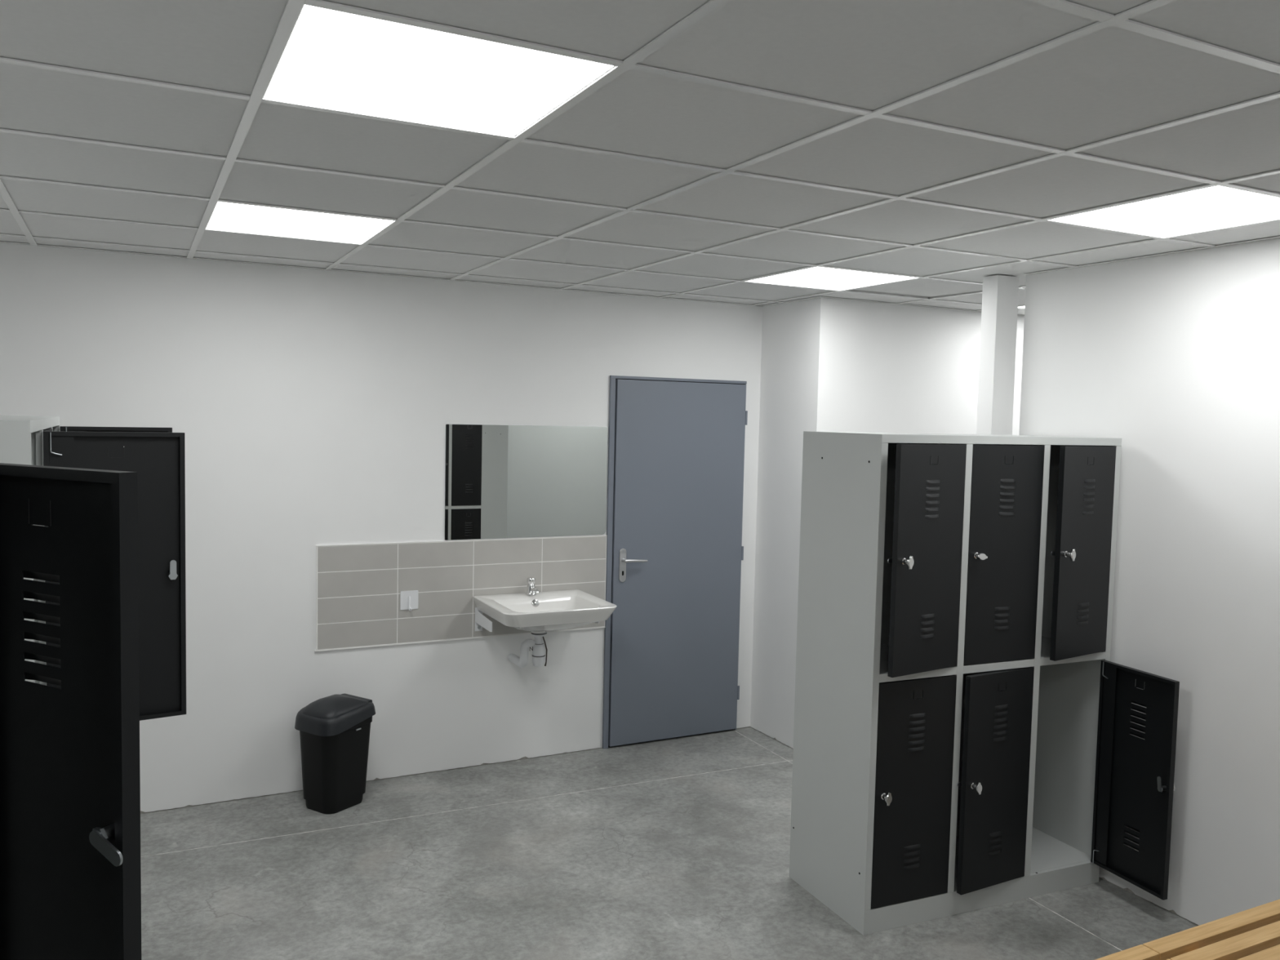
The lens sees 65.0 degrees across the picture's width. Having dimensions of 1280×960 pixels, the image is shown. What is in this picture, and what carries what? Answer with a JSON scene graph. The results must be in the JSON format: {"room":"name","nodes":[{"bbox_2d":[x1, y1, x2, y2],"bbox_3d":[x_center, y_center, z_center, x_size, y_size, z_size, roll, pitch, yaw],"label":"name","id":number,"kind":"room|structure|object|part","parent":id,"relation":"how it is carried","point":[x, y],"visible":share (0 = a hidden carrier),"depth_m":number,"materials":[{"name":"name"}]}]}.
{"room":"changing room","nodes":[
{"label":"changing room","id":0,"kind":"room"},
{"bbox_2d":[0,242,762,813],"bbox_3d":[-1.326,0.248,5.077,4.433,2.520,0.200,-1,4,-27],"label":"wall","id":1,"kind":"structure","parent":0,"point":[313,407],"depth_m":4.84,"materials":[{"name":"white paint"}]},
{"bbox_2d":[0,240,761,306],"bbox_3d":[-1.159,-1.005,4.947,4.233,0.002,0.020,-1,4,-27],"label":"trim","id":2,"kind":"structure","parent":1,"relation":"attached to","point":[0,241],"depth_m":4.82,"materials":[{"name":"white metal"}]},
{"bbox_2d":[314,534,607,651],"bbox_3d":[-0.880,0.568,5.209,1.552,0.517,0.010,-1,4,-27],"label":"tile backsplash","id":3,"kind":"structure","parent":1,"relation":"attached to","point":[359,586],"depth_m":5.12,"materials":[{"name":"grey tile"}]},
{"bbox_2d":[400,590,417,611],"bbox_3d":[-1.155,0.610,5.048,0.090,0.102,0.038,-1,4,-27],"label":"wall hook","id":4,"kind":"object","parent":3,"relation":"attached to","point":[408,599],"visible":1,"depth_m":5.05,"materials":[{"name":"white plastic"}]},
{"bbox_3d":[-1.155,0.623,5.049,0.012,0.076,0.038,-1,4,-27],"label":"hook arm","id":5,"kind":"part","parent":4,"relation":"part of","materials":[{"name":"white plastic"}]},
{"bbox_2d":[444,424,608,540],"bbox_3d":[-0.588,0.008,5.320,0.907,0.592,0.005,-1,4,-27],"label":"wall mirror","id":6,"kind":"object","parent":1,"relation":"attached to","point":[501,481],"visible":1,"depth_m":5.31,"materials":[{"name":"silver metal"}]},
{"bbox_2d":[472,577,617,667],"bbox_3d":[-0.484,0.753,5.122,0.600,0.452,0.529,-1,4,-27],"label":"washbasin","id":7,"kind":"object","parent":1,"relation":"attached to","point":[537,612],"visible":1,"depth_m":5.15,"materials":[{"name":"white ceramic"}]},
{"bbox_2d":[525,577,538,595],"bbox_3d":[-0.559,0.560,5.263,0.059,0.089,0.120,-1,4,-27],"label":"tap","id":8,"kind":"object","parent":7,"relation":"on","point":[531,589],"depth_m":5.27,"materials":[{"name":"silver metal"}]},
{"bbox_2d":[472,589,617,631],"bbox_3d":[-0.483,0.681,5.116,0.597,0.130,0.528,-1,4,-27],"label":"basin","id":9,"kind":"object","parent":7,"relation":"in","point":[530,611],"depth_m":5.05,"materials":[{"name":"white ceramic"}]},
{"bbox_3d":[-0.489,0.882,5.171,0.013,0.159,0.035,4,4,35],"label":"plug cord","id":10,"kind":"part","parent":7,"relation":"part of","materials":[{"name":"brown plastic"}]},
{"bbox_2d":[602,375,747,748],"bbox_3d":[0.224,0.464,5.723,0.883,2.078,0.088,-1,4,-27],"label":"door","id":11,"kind":"structure","parent":1,"relation":"in","point":[675,549],"depth_m":5.72,"materials":[{"name":"grey paint"}]},
{"bbox_3d":[-0.096,0.473,5.575,0.041,0.188,0.008,-1,4,-27],"label":"handle plate","id":12,"kind":"part","parent":11,"relation":"part of","materials":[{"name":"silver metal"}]},
{"bbox_3d":[-0.028,0.446,5.574,0.143,0.021,0.054,-1,4,-27],"label":"handle","id":13,"kind":"part","parent":11,"relation":"part of","materials":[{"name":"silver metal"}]},
{"bbox_2d":[0,0,1279,315],"bbox_3d":[1.647,-0.912,3.201,8.050,0.160,6.080,-1,4,-27],"label":"ceiling","id":14,"kind":"structure","parent":0,"point":[726,145],"depth_m":2.45,"materials":[{"name":"grey"}]},
{"bbox_2d":[205,201,394,243],"bbox_3d":[-1.246,-0.934,3.648,0.594,0.011,0.594,-1,4,-27],"label":"recessed light","id":15,"kind":"object","parent":14,"relation":"in","point":[228,216],"visible":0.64,"depth_m":3.64,"materials":[{"name":"white plastic"}]},
{"bbox_2d":[262,4,615,136],"bbox_3d":[-0.430,-0.817,2.048,0.594,0.011,0.594,-1,4,-27],"label":"recessed light","id":16,"kind":"object","parent":14,"relation":"in","point":[331,59],"visible":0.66,"depth_m":2.01,"materials":[{"name":"white plastic"}]},
{"bbox_2d":[749,266,913,289],"bbox_3d":[0.893,-0.954,4.737,0.594,0.011,0.594,-1,4,-27],"label":"recessed light","id":17,"kind":"object","parent":14,"relation":"in","point":[816,277],"visible":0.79,"depth_m":4.74,"materials":[{"name":"white plastic"}]},
{"bbox_3d":[0.893,-0.954,4.737,0.594,0.011,0.594,-1,4,-27],"label":"frame","id":18,"kind":"part","parent":17,"relation":"part of","materials":[{"name":"white metal"}]},
{"bbox_2d":[1052,185,1279,236],"bbox_3d":[1.709,-0.836,3.136,0.594,0.011,0.594,-1,4,-27],"label":"recessed light","id":19,"kind":"object","parent":14,"relation":"in","point":[1218,206],"visible":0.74,"depth_m":3.14,"materials":[{"name":"white plastic"}]},
{"bbox_3d":[1.709,-0.836,3.136,0.594,0.011,0.594,-1,4,-27],"label":"frame","id":20,"kind":"part","parent":19,"relation":"part of","materials":[{"name":"white metal"}]},
{"bbox_2d":[140,726,1198,959],"bbox_3d":[1.588,1.722,3.364,8.050,0.080,6.080,-1,4,-27],"label":"floor","id":21,"kind":"structure","parent":0,"point":[678,848],"depth_m":4.01,"materials":[{"name":"concrete"}]},
{"bbox_2d":[0,462,141,959],"bbox_3d":[-0.761,0.883,0.755,0.703,1.812,1.167,-1,4,-27],"label":"door","id":22,"kind":"structure","parent":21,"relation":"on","point":[70,873],"depth_m":1.18,"materials":[{"name":"black metal"}]},
{"bbox_2d":[0,415,186,720],"bbox_3d":[-1.796,0.725,2.924,0.850,1.812,1.217,-1,4,-27],"label":"locker","id":23,"kind":"object","parent":21,"relation":"on","point":[157,455],"visible":0.19,"depth_m":2.87,"materials":[{"name":"black metal"}]},
{"bbox_3d":[-1.677,0.766,2.305,0.500,1.812,0.002,-1,4,-27],"label":"panel","id":24,"kind":"part","parent":23,"relation":"part of","materials":[{"name":"grey metal"}]},
{"bbox_3d":[-1.920,-0.175,2.767,0.498,0.002,1.162,-1,4,-27],"label":"panel","id":25,"kind":"part","parent":23,"relation":"part of","materials":[{"name":"grey metal"}]},
{"bbox_3d":[-1.706,-0.162,2.877,0.016,0.028,1.162,-1,4,-27],"label":"rail","id":26,"kind":"part","parent":23,"relation":"part of","materials":[{"name":"grey metal"}]},
{"bbox_3d":[-1.718,0.265,2.905,0.022,0.820,0.347,-1,4,-27],"label":"door","id":27,"kind":"part","parent":23,"relation":"part of","materials":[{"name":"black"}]},
{"bbox_3d":[-1.810,0.227,3.489,0.344,0.820,0.022,-1,4,-35],"label":"door","id":28,"kind":"part","parent":23,"relation":"part of","materials":[{"name":"black metal"}]},
{"bbox_2d":[294,693,375,813],"bbox_3d":[-1.438,1.273,4.721,0.276,0.513,0.304,3,4,32],"label":"waste bin","id":29,"kind":"object","parent":21,"relation":"on","point":[334,730],"visible":1,"depth_m":4.63,"materials":[{"name":"black plastic"}]},
{"bbox_3d":[-1.435,1.100,4.711,0.276,0.096,0.304,3,4,32],"label":"lid","id":30,"kind":"part","parent":29,"relation":"part of","materials":[{"name":"black plastic"}]},
{"bbox_2d":[789,431,1179,935],"bbox_3d":[1.330,0.736,3.884,1.167,1.812,0.845,0,4,-24],"label":"locker","id":31,"kind":"object","parent":21,"relation":"on","point":[963,742],"visible":1,"depth_m":3.80,"materials":[{"name":"black metal"}]},
{"bbox_3d":[0.729,0.727,3.807,0.002,1.812,0.500,0,4,-24],"label":"panel","id":32,"kind":"part","parent":31,"relation":"part of","materials":[{"name":"grey metal"}]},
{"bbox_3d":[0.885,1.142,3.612,0.027,0.049,0.038,6,1,-24],"label":"lock knob","id":33,"kind":"part","parent":31,"relation":"part of","materials":[{"name":"silver metal"}]},
{"bbox_3d":[0.935,0.287,3.510,0.027,0.049,0.038,2,2,-34],"label":"lock knob","id":34,"kind":"part","parent":31,"relation":"part of","materials":[{"name":"silver metal"}]},
{"bbox_3d":[1.002,1.140,3.695,0.349,0.828,0.022,0,4,-24],"label":"door","id":35,"kind":"part","parent":31,"relation":"part of","materials":[{"name":"black metal"}]},
{"bbox_3d":[1.013,0.708,3.666,0.352,0.030,0.016,0,4,-24],"label":"rail","id":36,"kind":"part","parent":31,"relation":"part of","materials":[{"name":"grey metal"}]},
{"bbox_3d":[1.035,0.282,3.613,0.349,0.820,0.022,-1,4,-34],"label":"door","id":37,"kind":"part","parent":31,"relation":"part of","materials":[{"name":"black metal"}]},
{"bbox_3d":[1.281,-0.179,3.985,1.162,0.002,0.498,0,4,-24],"label":"panel","id":38,"kind":"part","parent":31,"relation":"part of","materials":[{"name":"grey metal"}]},
{"bbox_2d":[879,635,1050,673],"bbox_3d":[1.258,0.691,4.047,1.162,0.003,0.480,0,4,-24],"label":"shelf","id":39,"kind":"object","parent":31,"relation":"attached to","point":[1031,663],"depth_m":3.84,"materials":[{"name":"grey metal"}]},
{"bbox_3d":[1.250,1.142,3.739,0.027,0.049,0.038,-7,7,-29],"label":"lock knob","id":40,"kind":"part","parent":31,"relation":"part of","materials":[{"name":"silver metal"}]},
{"bbox_3d":[1.254,0.281,3.712,0.049,0.027,0.038,9,0,-24],"label":"lock knob","id":41,"kind":"part","parent":31,"relation":"part of","materials":[{"name":"silver metal"}]},
{"bbox_3d":[1.358,1.139,3.832,0.347,0.828,0.022,-1,4,-29],"label":"door","id":42,"kind":"part","parent":31,"relation":"part of","materials":[{"name":"black metal"}]},
{"bbox_3d":[1.361,0.707,3.820,0.350,0.030,0.016,0,4,-24],"label":"rail","id":43,"kind":"part","parent":31,"relation":"part of","materials":[{"name":"grey metal"}]},
{"bbox_3d":[1.378,-0.148,3.766,1.162,0.028,0.016,0,4,-24],"label":"rail","id":44,"kind":"part","parent":31,"relation":"part of","materials":[{"name":"grey metal"}]},
{"bbox_3d":[1.370,0.279,3.795,0.347,0.820,0.022,0,4,-24],"label":"door","id":45,"kind":"part","parent":31,"relation":"part of","materials":[{"name":"black metal"}]},
{"bbox_3d":[1.239,1.539,4.100,1.162,0.002,0.480,0,4,-24],"label":"panel","id":46,"kind":"part","parent":31,"relation":"part of","materials":[{"name":"grey metal"}]},
{"bbox_3d":[1.632,0.283,3.817,0.027,0.049,0.038,-1,4,-34],"label":"lock knob","id":47,"kind":"part","parent":31,"relation":"part of","materials":[{"name":"silver metal"}]},
{"bbox_3d":[1.708,0.705,3.972,0.347,0.030,0.016,0,4,-24],"label":"rail","id":48,"kind":"part","parent":31,"relation":"part of","materials":[{"name":"grey metal"}]},
{"bbox_3d":[1.793,0.722,4.276,0.003,1.812,0.500,0,4,-24],"label":"panel","id":49,"kind":"part","parent":31,"relation":"part of","materials":[{"name":"grey metal"}]},
{"bbox_3d":[1.730,0.279,3.919,0.344,0.820,0.022,-1,4,-34],"label":"door","id":50,"kind":"part","parent":31,"relation":"part of","materials":[{"name":"black metal"}]},
{"bbox_3d":[1.913,1.147,3.897,0.022,0.828,0.344,0,4,-22],"label":"door","id":51,"kind":"part","parent":31,"relation":"part of","materials":[{"name":"black metal"}]},
{"bbox_2d":[1094,944,1170,959],"bbox_3d":[1.008,1.511,2.425,1.000,0.430,0.314,-1,4,-27],"label":"bench","id":52,"kind":"object","parent":21,"relation":"on","point":[1140,952],"visible":1,"depth_m":2.72,"materials":[{"name":"brown wood"}]},
{"bbox_2d":[1142,898,1279,959],"bbox_3d":[1.902,1.503,2.880,1.000,0.430,0.314,-1,4,-27],"label":"bench","id":53,"kind":"object","parent":21,"relation":"on","point":[1254,933],"visible":0.9,"depth_m":2.81,"materials":[{"name":"brown wood"}]},
{"bbox_2d":[750,297,820,748],"bbox_3d":[0.909,0.254,5.792,0.200,2.520,0.556,-1,4,-27],"label":"wall","id":54,"kind":"structure","parent":0,"point":[790,331],"depth_m":5.77,"materials":[{"name":"white paint"}]},
{"bbox_2d":[761,296,819,306],"bbox_3d":[0.845,-1.004,5.653,0.020,0.002,0.540,-1,4,-27],"label":"trim","id":55,"kind":"structure","parent":54,"relation":"attached to","point":[817,296],"depth_m":5.64,"materials":[{"name":"white metal"}]},
{"bbox_2d":[816,297,1024,435],"bbox_3d":[2.514,0.252,6.405,3.617,2.520,0.200,-1,4,-27],"label":"wall","id":56,"kind":"structure","parent":0,"point":[882,367],"depth_m":5.70,"materials":[{"name":"white paint"}]},
{"bbox_2d":[817,296,1024,315],"bbox_3d":[2.494,-0.999,6.179,3.437,0.002,0.020,-1,4,-27],"label":"trim","id":57,"kind":"structure","parent":56,"relation":"attached to","point":[818,296],"depth_m":5.65,"materials":[{"name":"white metal"}]},
{"bbox_2d":[976,275,1018,435],"bbox_3d":[1.600,0.342,4.607,0.130,2.520,0.090,-1,4,-27],"label":"wall pillar","id":58,"kind":"structure","parent":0,"point":[1000,293],"depth_m":4.51,"materials":[{"name":"white paint"}]},
{"bbox_2d":[1018,238,1279,925],"bbox_3d":[2.618,0.476,2.810,0.100,2.520,3.924,-1,4,-27],"label":"wall","id":59,"kind":"structure","parent":0,"point":[1175,357],"depth_m":3.75,"materials":[{"name":"white paint"}]},
{"bbox_2d":[1023,235,1279,275],"bbox_3d":[2.593,-0.782,2.703,0.020,0.002,3.920,-1,4,-27],"label":"trim","id":60,"kind":"structure","parent":59,"relation":"attached to","point":[1278,237],"depth_m":3.87,"materials":[{"name":"white metal"}]}
]}

